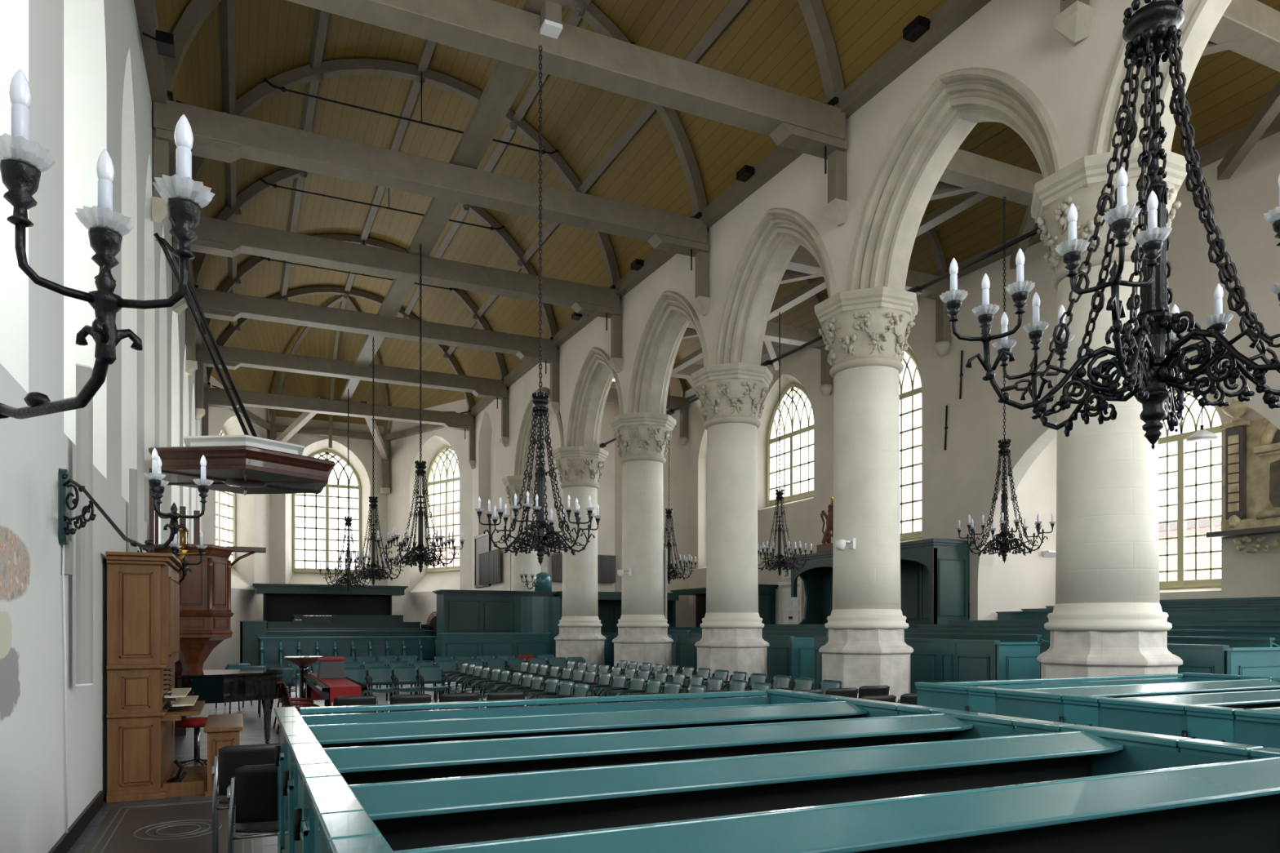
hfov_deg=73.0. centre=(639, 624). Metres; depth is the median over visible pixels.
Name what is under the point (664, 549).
loudspeaker
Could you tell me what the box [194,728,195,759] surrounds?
piano bench
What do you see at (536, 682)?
armchair
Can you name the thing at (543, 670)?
armchair
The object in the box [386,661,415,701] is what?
armchair
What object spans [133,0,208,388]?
trim
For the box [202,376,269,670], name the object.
wall
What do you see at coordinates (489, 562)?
wall grille
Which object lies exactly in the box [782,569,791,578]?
exit sign
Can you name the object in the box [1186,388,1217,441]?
pendant lamp
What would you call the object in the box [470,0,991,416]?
ceiling beam
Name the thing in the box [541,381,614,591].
wall
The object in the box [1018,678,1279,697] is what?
bench
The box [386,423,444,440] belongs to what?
beam
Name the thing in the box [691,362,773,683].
column
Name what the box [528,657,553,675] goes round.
armchair
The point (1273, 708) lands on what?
bench
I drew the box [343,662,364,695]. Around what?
armchair
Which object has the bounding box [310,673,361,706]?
table runner
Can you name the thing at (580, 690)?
armchair
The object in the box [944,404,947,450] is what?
wall anchor
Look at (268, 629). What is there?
pew
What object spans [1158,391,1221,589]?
window
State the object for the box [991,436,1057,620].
wall
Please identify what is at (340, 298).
trim
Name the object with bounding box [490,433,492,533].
wall
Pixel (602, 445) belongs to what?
rod
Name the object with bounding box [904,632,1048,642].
pew
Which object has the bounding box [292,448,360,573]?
window
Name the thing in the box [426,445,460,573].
window
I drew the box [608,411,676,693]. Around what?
column
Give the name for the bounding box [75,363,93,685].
loudspeaker
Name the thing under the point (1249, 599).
pew
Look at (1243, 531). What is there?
shelf
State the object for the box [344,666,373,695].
armchair
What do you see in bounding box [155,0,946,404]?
ceiling
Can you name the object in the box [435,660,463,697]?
armchair
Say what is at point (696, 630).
pew
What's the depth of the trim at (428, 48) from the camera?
19.80 m
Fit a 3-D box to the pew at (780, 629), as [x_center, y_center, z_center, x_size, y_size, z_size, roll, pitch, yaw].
[3.206,0.834,18.950,0.580,1.532,4.920,0,0,-25]
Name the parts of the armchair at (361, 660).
backrest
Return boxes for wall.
[0,0,202,852]
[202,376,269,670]
[269,415,387,586]
[387,399,472,628]
[472,0,1142,591]
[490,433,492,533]
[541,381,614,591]
[614,377,688,626]
[688,131,1279,626]
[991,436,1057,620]
[1159,388,1279,599]
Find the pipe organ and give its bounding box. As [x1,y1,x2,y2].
[103,551,207,803]
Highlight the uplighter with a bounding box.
[1041,551,1056,557]
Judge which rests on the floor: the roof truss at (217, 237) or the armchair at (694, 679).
the armchair at (694, 679)
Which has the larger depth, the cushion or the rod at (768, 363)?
the rod at (768, 363)
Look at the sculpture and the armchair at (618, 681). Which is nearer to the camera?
the armchair at (618, 681)
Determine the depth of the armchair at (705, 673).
15.21 m
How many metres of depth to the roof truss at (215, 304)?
21.34 m
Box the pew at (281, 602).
[252,583,408,628]
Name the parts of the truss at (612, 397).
wall post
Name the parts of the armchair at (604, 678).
armrest, backrest, leg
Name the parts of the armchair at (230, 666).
backrest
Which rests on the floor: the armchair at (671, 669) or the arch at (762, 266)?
the armchair at (671, 669)
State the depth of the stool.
9.49 m
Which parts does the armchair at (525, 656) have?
backrest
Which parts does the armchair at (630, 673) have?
backrest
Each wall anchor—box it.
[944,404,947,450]
[959,350,963,399]
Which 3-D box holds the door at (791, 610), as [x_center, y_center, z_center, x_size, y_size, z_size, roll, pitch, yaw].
[4.148,-0.240,23.771,0.100,1.880,1.120,0,0,-25]
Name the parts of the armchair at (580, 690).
armrest, backrest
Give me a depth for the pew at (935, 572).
18.96 m
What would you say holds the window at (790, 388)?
in the wall at (958, 482)
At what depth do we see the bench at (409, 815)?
2.87 m
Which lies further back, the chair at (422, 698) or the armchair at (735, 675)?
the armchair at (735, 675)
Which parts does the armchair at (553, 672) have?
armrest, backrest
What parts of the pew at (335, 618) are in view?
rail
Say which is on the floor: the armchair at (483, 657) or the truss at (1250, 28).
the armchair at (483, 657)
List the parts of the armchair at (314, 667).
backrest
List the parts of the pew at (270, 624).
rail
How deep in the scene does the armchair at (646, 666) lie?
17.42 m
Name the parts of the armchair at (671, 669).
backrest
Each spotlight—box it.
[142,29,174,57]
[571,311,582,320]
[631,258,644,271]
[736,164,755,182]
[902,14,930,42]
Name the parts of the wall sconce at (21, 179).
bulb, bulb, stem, bulb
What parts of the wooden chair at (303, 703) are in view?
leg, seat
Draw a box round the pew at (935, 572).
[786,537,973,628]
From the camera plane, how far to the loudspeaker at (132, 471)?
9.44 m
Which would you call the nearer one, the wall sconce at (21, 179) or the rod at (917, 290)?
the wall sconce at (21, 179)
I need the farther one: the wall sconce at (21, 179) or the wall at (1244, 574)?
the wall at (1244, 574)
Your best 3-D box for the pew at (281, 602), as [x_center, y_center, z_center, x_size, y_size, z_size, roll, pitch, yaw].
[-11.848,0.050,33.238,5.540,3.100,1.320,0,0,-25]
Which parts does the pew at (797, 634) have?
rail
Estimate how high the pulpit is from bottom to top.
3.720 m
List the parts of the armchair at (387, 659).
backrest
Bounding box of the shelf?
[1206,525,1279,538]
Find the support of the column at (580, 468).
on the floor
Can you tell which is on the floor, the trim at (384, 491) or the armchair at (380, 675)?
the armchair at (380, 675)
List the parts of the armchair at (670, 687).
armrest, backrest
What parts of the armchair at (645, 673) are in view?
backrest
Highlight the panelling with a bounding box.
[1160,596,1279,600]
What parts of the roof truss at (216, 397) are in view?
wall post, wall post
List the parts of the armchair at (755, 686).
backrest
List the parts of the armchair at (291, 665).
backrest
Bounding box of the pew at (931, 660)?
[812,636,999,693]
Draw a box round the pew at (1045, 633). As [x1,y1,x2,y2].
[904,628,1049,641]
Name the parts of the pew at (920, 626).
rail, panel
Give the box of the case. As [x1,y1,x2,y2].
[293,615,332,622]
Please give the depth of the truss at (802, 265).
18.32 m
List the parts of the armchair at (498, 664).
backrest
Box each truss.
[151,0,710,315]
[172,57,622,373]
[185,167,559,413]
[195,234,509,447]
[201,285,475,469]
[286,0,848,226]
[606,377,688,446]
[671,361,703,394]
[681,278,832,396]
[779,212,951,355]
[929,148,1043,269]
[1053,0,1093,46]
[1200,0,1279,180]
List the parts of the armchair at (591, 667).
backrest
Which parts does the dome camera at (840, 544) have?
arm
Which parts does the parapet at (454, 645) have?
rail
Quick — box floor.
[67,680,638,852]
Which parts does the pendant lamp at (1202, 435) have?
lamp shade, cord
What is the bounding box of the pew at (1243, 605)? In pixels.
[1021,604,1279,611]
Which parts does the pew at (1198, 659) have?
rail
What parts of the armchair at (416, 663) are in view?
backrest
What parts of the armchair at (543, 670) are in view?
armrest, backrest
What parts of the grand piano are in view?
lid, leg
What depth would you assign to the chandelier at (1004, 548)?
13.92 m
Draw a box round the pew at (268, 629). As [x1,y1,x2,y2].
[266,628,430,631]
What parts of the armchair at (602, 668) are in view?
backrest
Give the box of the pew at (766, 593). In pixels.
[670,584,778,626]
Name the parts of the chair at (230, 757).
armrest, leg, leg, seat, backrest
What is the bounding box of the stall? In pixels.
[258,635,436,679]
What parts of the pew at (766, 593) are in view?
panel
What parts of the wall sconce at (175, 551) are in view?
scroll arm, stem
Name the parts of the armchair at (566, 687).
armrest, armrest, backrest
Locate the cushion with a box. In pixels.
[175,717,207,728]
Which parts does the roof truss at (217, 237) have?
wall post, tie rod, iron rod, wall post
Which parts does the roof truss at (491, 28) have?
iron rod, wall post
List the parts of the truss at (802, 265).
wall post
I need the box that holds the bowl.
[284,656,323,666]
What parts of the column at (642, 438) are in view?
moulding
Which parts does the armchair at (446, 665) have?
backrest, seat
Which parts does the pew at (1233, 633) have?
rail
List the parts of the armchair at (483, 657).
backrest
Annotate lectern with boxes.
[316,656,346,679]
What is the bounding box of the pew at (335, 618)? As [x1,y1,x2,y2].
[293,614,404,622]
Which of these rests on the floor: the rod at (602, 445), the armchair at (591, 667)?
the armchair at (591, 667)
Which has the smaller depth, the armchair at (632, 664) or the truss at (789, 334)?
the armchair at (632, 664)
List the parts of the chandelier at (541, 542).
scroll arm, suspension chain, scroll arm, suspension chain, scroll arm, suspension chain, crown, hanging chain, suspension chain, scroll arm, suspension chain, scroll arm, suspension chain, scroll arm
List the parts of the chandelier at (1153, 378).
bulb, bulb, bulb, bulb, bulb, scroll arm, bulb, suspension chain, bulb, scroll arm, suspension chain, bulb, scroll arm, suspension chain, bulb, crown, suspension chain, scroll arm, bulb, bulb, scroll arm, suspension chain, scroll arm, suspension chain, bulb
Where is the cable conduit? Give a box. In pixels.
[61,541,73,833]
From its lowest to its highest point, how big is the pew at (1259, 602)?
1.998 m
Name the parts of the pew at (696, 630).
rail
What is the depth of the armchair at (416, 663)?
18.46 m
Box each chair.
[211,742,279,852]
[226,764,277,852]
[272,697,314,731]
[276,697,319,733]
[282,681,324,715]
[325,695,379,714]
[380,693,434,712]
[434,692,481,710]
[481,691,526,707]
[794,689,823,693]
[823,688,858,697]
[857,685,889,698]
[860,694,896,702]
[897,693,917,705]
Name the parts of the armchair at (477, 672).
armrest, seat, backrest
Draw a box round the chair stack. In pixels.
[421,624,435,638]
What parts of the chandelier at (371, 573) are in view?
scroll arm, suspension chain, scroll arm, suspension chain, scroll arm, suspension chain, hanging chain, crown, suspension chain, scroll arm, suspension chain, scroll arm, suspension chain, scroll arm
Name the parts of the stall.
tip seat, tip seat, tip seat, tip seat, tip seat, rail, tip seat, tip seat, tip seat, tip seat, tip seat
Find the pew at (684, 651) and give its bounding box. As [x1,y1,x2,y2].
[670,633,795,688]
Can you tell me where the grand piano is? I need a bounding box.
[174,669,283,743]
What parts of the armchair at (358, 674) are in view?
backrest, armrest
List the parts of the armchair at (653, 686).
armrest, backrest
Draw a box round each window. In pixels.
[215,427,235,568]
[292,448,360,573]
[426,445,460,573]
[767,382,813,506]
[899,344,922,541]
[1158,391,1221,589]
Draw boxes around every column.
[502,475,550,591]
[551,445,608,674]
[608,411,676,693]
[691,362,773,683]
[814,286,918,702]
[1031,145,1186,684]
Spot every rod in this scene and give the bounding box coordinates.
[599,437,616,448]
[666,396,699,415]
[762,335,822,368]
[906,227,1042,295]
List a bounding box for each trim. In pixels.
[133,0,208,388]
[218,0,237,327]
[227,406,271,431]
[269,427,276,439]
[271,294,346,427]
[274,424,384,439]
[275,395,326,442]
[279,8,328,296]
[328,297,347,448]
[344,39,435,291]
[344,297,387,437]
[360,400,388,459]
[380,487,390,494]
[381,437,388,488]
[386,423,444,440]
[404,0,591,315]
[447,0,751,355]
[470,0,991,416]
[513,390,564,475]
[566,346,623,447]
[627,290,708,413]
[684,111,1279,399]
[687,126,1010,328]
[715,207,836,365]
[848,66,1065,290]
[1092,0,1231,154]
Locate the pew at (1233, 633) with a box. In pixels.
[1167,630,1279,645]
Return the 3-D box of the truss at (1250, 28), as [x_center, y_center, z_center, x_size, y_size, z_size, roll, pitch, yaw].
[7.209,-7.430,11.207,5.187,3.750,2.223,0,0,-25]
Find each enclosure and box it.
[274,688,1279,852]
[915,672,1279,748]
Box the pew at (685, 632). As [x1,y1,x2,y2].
[667,630,695,634]
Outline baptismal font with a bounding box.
[284,656,323,712]
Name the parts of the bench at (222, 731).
panel, seat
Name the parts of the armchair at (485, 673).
armrest, seat, armrest, backrest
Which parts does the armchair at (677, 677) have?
backrest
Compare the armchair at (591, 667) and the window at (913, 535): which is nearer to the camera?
the armchair at (591, 667)
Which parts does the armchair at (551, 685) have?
armrest, armrest, backrest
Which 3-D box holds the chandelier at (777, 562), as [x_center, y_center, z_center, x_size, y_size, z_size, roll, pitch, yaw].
[3.191,-4.126,19.769,1.351,6.052,1.544,0,0,-29]
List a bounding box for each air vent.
[552,553,562,582]
[597,555,615,582]
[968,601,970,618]
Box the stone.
[81,799,262,852]
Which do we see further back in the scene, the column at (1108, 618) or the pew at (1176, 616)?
the pew at (1176, 616)
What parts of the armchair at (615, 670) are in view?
backrest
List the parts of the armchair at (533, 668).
armrest, backrest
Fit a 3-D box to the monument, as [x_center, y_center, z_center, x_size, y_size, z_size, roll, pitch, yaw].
[11.658,-2.906,15.046,0.836,3.513,3.316,0,0,-31]
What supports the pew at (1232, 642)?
on the floor
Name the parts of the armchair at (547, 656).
backrest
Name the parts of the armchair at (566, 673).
armrest, backrest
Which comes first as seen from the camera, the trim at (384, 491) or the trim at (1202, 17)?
the trim at (1202, 17)
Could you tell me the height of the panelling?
2.100 m
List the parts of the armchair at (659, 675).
backrest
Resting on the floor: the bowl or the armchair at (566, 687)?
the armchair at (566, 687)
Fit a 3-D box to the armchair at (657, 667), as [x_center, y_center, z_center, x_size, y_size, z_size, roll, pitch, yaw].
[0.135,1.186,16.722,0.591,0.832,0.530,0,0,-23]
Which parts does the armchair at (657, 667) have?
backrest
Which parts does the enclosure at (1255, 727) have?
rail, door, rail, rail, rail, door, rail, rail, door, rail, rail, rail, rail, rail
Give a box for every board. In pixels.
[148,232,335,495]
[474,532,490,587]
[534,572,551,591]
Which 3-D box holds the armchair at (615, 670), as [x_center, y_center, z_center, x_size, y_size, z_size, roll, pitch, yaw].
[-0.651,1.186,15.675,0.591,0.832,0.530,0,0,-23]
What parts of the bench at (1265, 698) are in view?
rail, backrest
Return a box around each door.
[426,611,436,639]
[777,580,804,624]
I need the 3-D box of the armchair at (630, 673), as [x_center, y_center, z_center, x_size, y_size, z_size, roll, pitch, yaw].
[-0.387,1.186,15.138,0.591,0.832,0.530,0,0,-25]
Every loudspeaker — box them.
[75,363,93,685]
[128,467,137,552]
[663,548,666,627]
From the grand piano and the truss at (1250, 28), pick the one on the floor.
the grand piano
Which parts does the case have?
lid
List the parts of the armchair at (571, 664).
backrest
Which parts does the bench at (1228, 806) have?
backrest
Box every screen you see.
[239,620,266,666]
[789,637,813,689]
[994,641,1039,685]
[1222,646,1279,677]
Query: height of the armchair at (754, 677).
0.832 m
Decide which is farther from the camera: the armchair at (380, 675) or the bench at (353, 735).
the armchair at (380, 675)
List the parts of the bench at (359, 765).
rail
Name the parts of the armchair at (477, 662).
backrest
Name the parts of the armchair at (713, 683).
backrest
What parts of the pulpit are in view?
brass rail, door post, panel, stem, panel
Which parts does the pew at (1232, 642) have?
rail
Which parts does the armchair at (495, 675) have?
armrest, seat, armrest, backrest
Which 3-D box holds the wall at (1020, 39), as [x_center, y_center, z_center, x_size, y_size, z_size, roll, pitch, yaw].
[1.357,-3.450,16.827,0.800,10.100,34.600,0,0,-25]
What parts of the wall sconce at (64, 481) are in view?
wall plate, bulb, bulb, stem, bulb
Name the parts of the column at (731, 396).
moulding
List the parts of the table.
leg, leg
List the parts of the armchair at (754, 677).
backrest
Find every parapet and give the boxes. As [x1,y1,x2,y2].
[438,632,550,683]
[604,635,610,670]
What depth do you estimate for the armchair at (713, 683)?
12.56 m
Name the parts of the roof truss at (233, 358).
wall post, tie rod, wall post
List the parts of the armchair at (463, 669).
seat, armrest, backrest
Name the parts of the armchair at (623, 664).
backrest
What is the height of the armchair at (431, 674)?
0.832 m
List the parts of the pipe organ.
panel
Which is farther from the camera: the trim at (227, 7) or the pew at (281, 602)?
the pew at (281, 602)
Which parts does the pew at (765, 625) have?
rail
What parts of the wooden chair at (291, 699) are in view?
leg, seat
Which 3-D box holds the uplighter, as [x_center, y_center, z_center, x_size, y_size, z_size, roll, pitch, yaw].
[8.884,-1.515,18.658,0.440,0.130,0.200,0,0,-25]
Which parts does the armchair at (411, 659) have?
backrest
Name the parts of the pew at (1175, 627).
rail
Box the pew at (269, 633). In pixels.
[266,631,435,636]
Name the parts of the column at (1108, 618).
moulding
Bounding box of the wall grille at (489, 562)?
[478,548,500,585]
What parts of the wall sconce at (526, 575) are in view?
scroll arm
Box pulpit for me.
[149,467,266,735]
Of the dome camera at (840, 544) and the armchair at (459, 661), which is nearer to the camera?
the dome camera at (840, 544)
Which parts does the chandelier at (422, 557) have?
scroll arm, suspension chain, scroll arm, suspension chain, scroll arm, suspension chain, crown, hanging chain, suspension chain, scroll arm, suspension chain, scroll arm, suspension chain, scroll arm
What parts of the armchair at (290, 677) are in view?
leg, backrest, armrest, leg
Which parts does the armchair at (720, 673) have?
backrest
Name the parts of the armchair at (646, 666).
backrest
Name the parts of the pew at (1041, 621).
rail, panel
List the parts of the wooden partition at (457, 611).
panel, curved panel, panel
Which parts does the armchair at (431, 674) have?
armrest, backrest, seat, leg, armrest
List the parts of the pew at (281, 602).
panel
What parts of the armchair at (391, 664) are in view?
backrest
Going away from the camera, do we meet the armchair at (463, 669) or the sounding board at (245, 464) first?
the sounding board at (245, 464)
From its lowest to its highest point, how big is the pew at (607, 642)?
1.300 m
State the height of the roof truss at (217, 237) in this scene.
5.733 m
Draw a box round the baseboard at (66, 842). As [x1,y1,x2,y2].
[48,791,102,852]
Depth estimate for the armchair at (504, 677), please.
14.38 m
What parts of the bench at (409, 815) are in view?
rail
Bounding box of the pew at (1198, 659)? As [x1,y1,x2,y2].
[1037,641,1229,684]
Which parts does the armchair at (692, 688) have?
backrest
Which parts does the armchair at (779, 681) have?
backrest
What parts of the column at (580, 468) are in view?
moulding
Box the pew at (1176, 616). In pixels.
[995,607,1279,624]
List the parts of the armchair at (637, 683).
armrest, armrest, backrest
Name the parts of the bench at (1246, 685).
rail, backrest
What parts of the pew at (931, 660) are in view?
rail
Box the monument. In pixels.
[1206,398,1279,553]
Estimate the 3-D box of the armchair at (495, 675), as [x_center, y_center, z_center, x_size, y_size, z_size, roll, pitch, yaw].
[-2.693,1.186,14.781,0.591,0.832,0.530,0,0,-25]
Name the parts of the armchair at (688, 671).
backrest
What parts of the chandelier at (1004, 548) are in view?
scroll arm, suspension chain, scroll arm, suspension chain, scroll arm, suspension chain, hanging chain, crown, suspension chain, scroll arm, suspension chain, scroll arm, suspension chain, scroll arm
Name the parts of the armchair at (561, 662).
backrest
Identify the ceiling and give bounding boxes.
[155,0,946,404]
[211,293,465,426]
[674,0,1279,390]
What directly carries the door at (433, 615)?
in the wall at (418, 602)
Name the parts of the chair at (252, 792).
armrest, leg, seat, backrest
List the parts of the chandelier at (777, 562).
suspension chain, scroll arm, scroll arm, suspension chain, scroll arm, suspension chain, hanging chain, crown, suspension chain, suspension chain, scroll arm, scroll arm, suspension chain, scroll arm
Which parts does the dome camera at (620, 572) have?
arm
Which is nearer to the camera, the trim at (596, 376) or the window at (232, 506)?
the trim at (596, 376)
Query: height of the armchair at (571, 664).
0.832 m
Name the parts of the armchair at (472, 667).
seat, armrest, backrest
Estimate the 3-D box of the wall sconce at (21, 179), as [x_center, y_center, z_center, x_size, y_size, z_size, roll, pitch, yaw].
[-1.776,-0.764,2.152,1.803,0.659,0.368,0,0,29]
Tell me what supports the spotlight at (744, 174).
attached to the wall at (1020, 39)
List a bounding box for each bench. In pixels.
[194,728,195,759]
[204,713,243,797]
[308,701,867,748]
[324,713,973,785]
[348,730,1124,851]
[393,756,1279,852]
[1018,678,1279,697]
[1119,688,1279,709]
[1247,706,1279,711]
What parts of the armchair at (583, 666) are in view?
backrest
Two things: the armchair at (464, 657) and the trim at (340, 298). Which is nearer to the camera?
the armchair at (464, 657)
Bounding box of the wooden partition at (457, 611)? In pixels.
[432,589,679,657]
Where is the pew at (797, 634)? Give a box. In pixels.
[700,630,828,637]
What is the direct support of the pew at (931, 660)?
on the floor
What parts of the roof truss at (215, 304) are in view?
wall post, tie rod, wall post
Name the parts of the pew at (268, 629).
panel, rail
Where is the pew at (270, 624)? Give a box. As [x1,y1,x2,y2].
[266,622,421,628]
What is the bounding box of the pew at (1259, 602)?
[1045,600,1279,608]
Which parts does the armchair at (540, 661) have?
backrest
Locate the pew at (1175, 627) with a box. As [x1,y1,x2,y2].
[1169,624,1279,630]
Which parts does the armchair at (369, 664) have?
backrest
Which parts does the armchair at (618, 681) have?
armrest, armrest, backrest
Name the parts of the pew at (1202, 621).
rail, panel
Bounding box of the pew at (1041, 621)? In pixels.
[948,619,1048,624]
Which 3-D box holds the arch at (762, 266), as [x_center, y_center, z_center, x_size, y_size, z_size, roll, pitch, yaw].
[2.506,-5.728,14.345,0.930,2.176,3.500,0,0,-25]
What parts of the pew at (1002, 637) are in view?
rail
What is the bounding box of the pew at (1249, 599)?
[1160,598,1279,603]
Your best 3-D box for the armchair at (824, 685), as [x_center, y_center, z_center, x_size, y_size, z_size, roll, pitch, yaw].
[2.418,1.186,11.831,0.591,0.832,0.530,0,0,-26]
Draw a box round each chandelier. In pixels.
[319,389,376,591]
[338,337,405,586]
[376,244,463,573]
[476,44,599,565]
[663,382,696,584]
[757,311,812,575]
[945,0,1279,449]
[957,196,1054,563]
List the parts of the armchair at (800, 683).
armrest, backrest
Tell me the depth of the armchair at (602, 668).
16.41 m
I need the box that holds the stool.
[175,717,207,767]
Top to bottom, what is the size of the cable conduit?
2.150 m
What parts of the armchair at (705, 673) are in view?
backrest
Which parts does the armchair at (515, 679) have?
armrest, armrest, backrest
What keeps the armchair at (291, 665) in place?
on the floor
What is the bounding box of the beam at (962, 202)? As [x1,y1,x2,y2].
[671,191,990,375]
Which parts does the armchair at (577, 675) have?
armrest, backrest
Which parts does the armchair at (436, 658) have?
backrest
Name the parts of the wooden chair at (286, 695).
backrest, leg, seat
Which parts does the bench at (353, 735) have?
rail, backrest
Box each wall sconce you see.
[0,69,201,419]
[57,448,209,548]
[137,531,204,583]
[520,568,538,589]
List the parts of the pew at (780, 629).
rail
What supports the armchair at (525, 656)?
on the floor
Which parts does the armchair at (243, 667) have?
backrest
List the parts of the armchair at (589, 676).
armrest, backrest, leg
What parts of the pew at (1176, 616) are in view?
rail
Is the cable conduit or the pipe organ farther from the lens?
the pipe organ
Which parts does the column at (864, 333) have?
moulding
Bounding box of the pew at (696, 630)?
[667,626,702,634]
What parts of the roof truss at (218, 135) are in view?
wall post, iron rod, wall post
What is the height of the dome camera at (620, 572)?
0.180 m
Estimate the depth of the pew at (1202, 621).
11.91 m
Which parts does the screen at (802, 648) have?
rail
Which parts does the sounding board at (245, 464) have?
stay rod, rim moulding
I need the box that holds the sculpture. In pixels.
[816,496,833,552]
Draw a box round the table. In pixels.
[303,673,367,715]
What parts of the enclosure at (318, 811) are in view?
panel, door, panel, rail, rail, door, rail, panel, rail, door, rail, rail, rail, rail, rail, rail, rail, rail, rail, rail, rail, rail, rail, rail, rail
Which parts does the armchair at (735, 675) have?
backrest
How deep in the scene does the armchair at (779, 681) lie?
13.06 m
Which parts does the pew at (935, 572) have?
panel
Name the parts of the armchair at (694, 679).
backrest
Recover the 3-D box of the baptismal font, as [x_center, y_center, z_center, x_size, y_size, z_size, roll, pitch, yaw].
[-6.170,1.095,15.877,0.680,1.010,0.680,0,0,-25]
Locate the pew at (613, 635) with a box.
[600,631,617,667]
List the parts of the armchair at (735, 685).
armrest, backrest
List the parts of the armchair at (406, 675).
leg, armrest, backrest, seat, leg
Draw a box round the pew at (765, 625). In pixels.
[763,624,825,627]
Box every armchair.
[215,663,252,708]
[229,666,266,714]
[258,667,297,717]
[288,662,311,689]
[310,662,319,701]
[343,656,355,662]
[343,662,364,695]
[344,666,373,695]
[355,656,380,688]
[362,661,391,701]
[364,666,399,695]
[377,655,401,688]
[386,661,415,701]
[391,666,424,696]
[398,655,422,689]
[411,660,439,699]
[416,665,449,694]
[432,656,453,692]
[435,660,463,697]
[435,663,468,702]
[441,658,469,694]
[442,664,475,694]
[447,666,482,693]
[454,655,480,689]
[454,667,490,693]
[463,658,492,688]
[463,668,500,693]
[472,670,510,701]
[475,655,495,687]
[481,672,521,701]
[485,658,512,692]
[493,674,533,697]
[496,662,528,690]
[497,655,521,679]
[502,675,543,698]
[506,657,530,675]
[506,663,538,692]
[517,654,534,671]
[520,678,559,706]
[521,664,548,686]
[526,680,573,706]
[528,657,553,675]
[533,666,559,705]
[537,654,553,685]
[540,683,589,705]
[541,667,572,705]
[544,661,575,683]
[545,669,584,705]
[547,657,567,676]
[557,671,596,696]
[558,662,587,684]
[566,657,589,670]
[571,663,597,693]
[572,672,612,697]
[583,665,609,696]
[586,674,626,703]
[593,666,622,696]
[599,667,636,696]
[600,676,645,702]
[604,660,627,696]
[604,661,638,702]
[615,679,662,702]
[620,662,651,675]
[622,669,650,702]
[626,671,668,702]
[628,663,663,702]
[632,681,682,702]
[649,665,678,681]
[657,684,706,701]
[660,672,686,691]
[661,675,704,692]
[667,666,694,684]
[680,677,724,698]
[683,667,711,693]
[703,669,728,690]
[706,679,747,698]
[722,671,746,690]
[723,682,771,697]
[724,673,767,690]
[745,675,791,697]
[775,677,814,690]
[817,680,842,694]
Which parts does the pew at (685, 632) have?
panel, rail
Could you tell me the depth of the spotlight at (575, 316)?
21.46 m
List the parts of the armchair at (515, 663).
backrest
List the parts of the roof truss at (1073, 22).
wall post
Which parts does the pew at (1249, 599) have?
panel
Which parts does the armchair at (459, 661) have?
backrest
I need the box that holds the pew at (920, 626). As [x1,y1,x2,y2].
[916,624,1045,629]
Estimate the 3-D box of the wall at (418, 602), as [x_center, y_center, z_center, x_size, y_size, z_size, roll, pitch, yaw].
[-8.150,-3.550,34.407,5.512,10.300,0.700,0,0,40]
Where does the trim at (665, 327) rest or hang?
attached to the wall at (1020, 39)
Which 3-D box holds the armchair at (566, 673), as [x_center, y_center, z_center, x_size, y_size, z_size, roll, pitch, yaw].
[-1.510,1.186,15.234,0.591,0.832,0.530,0,0,-24]
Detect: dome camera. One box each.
[617,568,631,576]
[835,537,855,550]
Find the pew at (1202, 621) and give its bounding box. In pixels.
[1196,618,1279,624]
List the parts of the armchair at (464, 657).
backrest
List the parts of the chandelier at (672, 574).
suspension chain, suspension chain, suspension chain, crown, hanging chain, suspension chain, suspension chain, scroll arm, suspension chain, scroll arm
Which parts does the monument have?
cornice, arch moulding, cornice, frame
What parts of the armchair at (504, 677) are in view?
armrest, armrest, backrest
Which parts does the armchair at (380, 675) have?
leg, armrest, backrest, seat, leg, armrest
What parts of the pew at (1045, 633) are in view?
rail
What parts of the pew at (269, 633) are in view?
rail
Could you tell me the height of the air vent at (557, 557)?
0.950 m
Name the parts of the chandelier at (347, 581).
scroll arm, suspension chain, scroll arm, suspension chain, suspension chain, hanging chain, crown, suspension chain, scroll arm, suspension chain, suspension chain, scroll arm, scroll arm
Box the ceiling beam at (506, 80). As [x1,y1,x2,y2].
[340,0,568,401]
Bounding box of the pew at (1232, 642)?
[1167,636,1279,674]
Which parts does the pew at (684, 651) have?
rail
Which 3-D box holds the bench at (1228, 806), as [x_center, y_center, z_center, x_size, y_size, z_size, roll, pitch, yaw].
[0.861,1.030,2.426,3.060,1.139,0.500,0,0,-25]
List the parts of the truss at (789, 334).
wall post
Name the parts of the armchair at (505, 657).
backrest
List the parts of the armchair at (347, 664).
backrest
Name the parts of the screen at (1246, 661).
rail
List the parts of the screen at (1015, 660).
rail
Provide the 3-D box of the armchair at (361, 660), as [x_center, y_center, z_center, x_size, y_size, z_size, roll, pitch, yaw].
[-6.551,1.186,20.817,0.530,0.832,0.591,0,0,-25]
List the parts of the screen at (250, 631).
rail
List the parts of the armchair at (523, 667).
armrest, backrest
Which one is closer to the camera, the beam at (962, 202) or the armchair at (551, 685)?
the armchair at (551, 685)
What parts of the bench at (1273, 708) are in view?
rail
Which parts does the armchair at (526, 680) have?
armrest, backrest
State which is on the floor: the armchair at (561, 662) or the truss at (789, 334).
the armchair at (561, 662)
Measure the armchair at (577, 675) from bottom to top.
0.832 m
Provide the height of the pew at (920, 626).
1.606 m
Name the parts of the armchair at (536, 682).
armrest, backrest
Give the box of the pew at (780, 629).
[762,627,828,631]
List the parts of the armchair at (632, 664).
backrest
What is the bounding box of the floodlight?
[539,0,562,39]

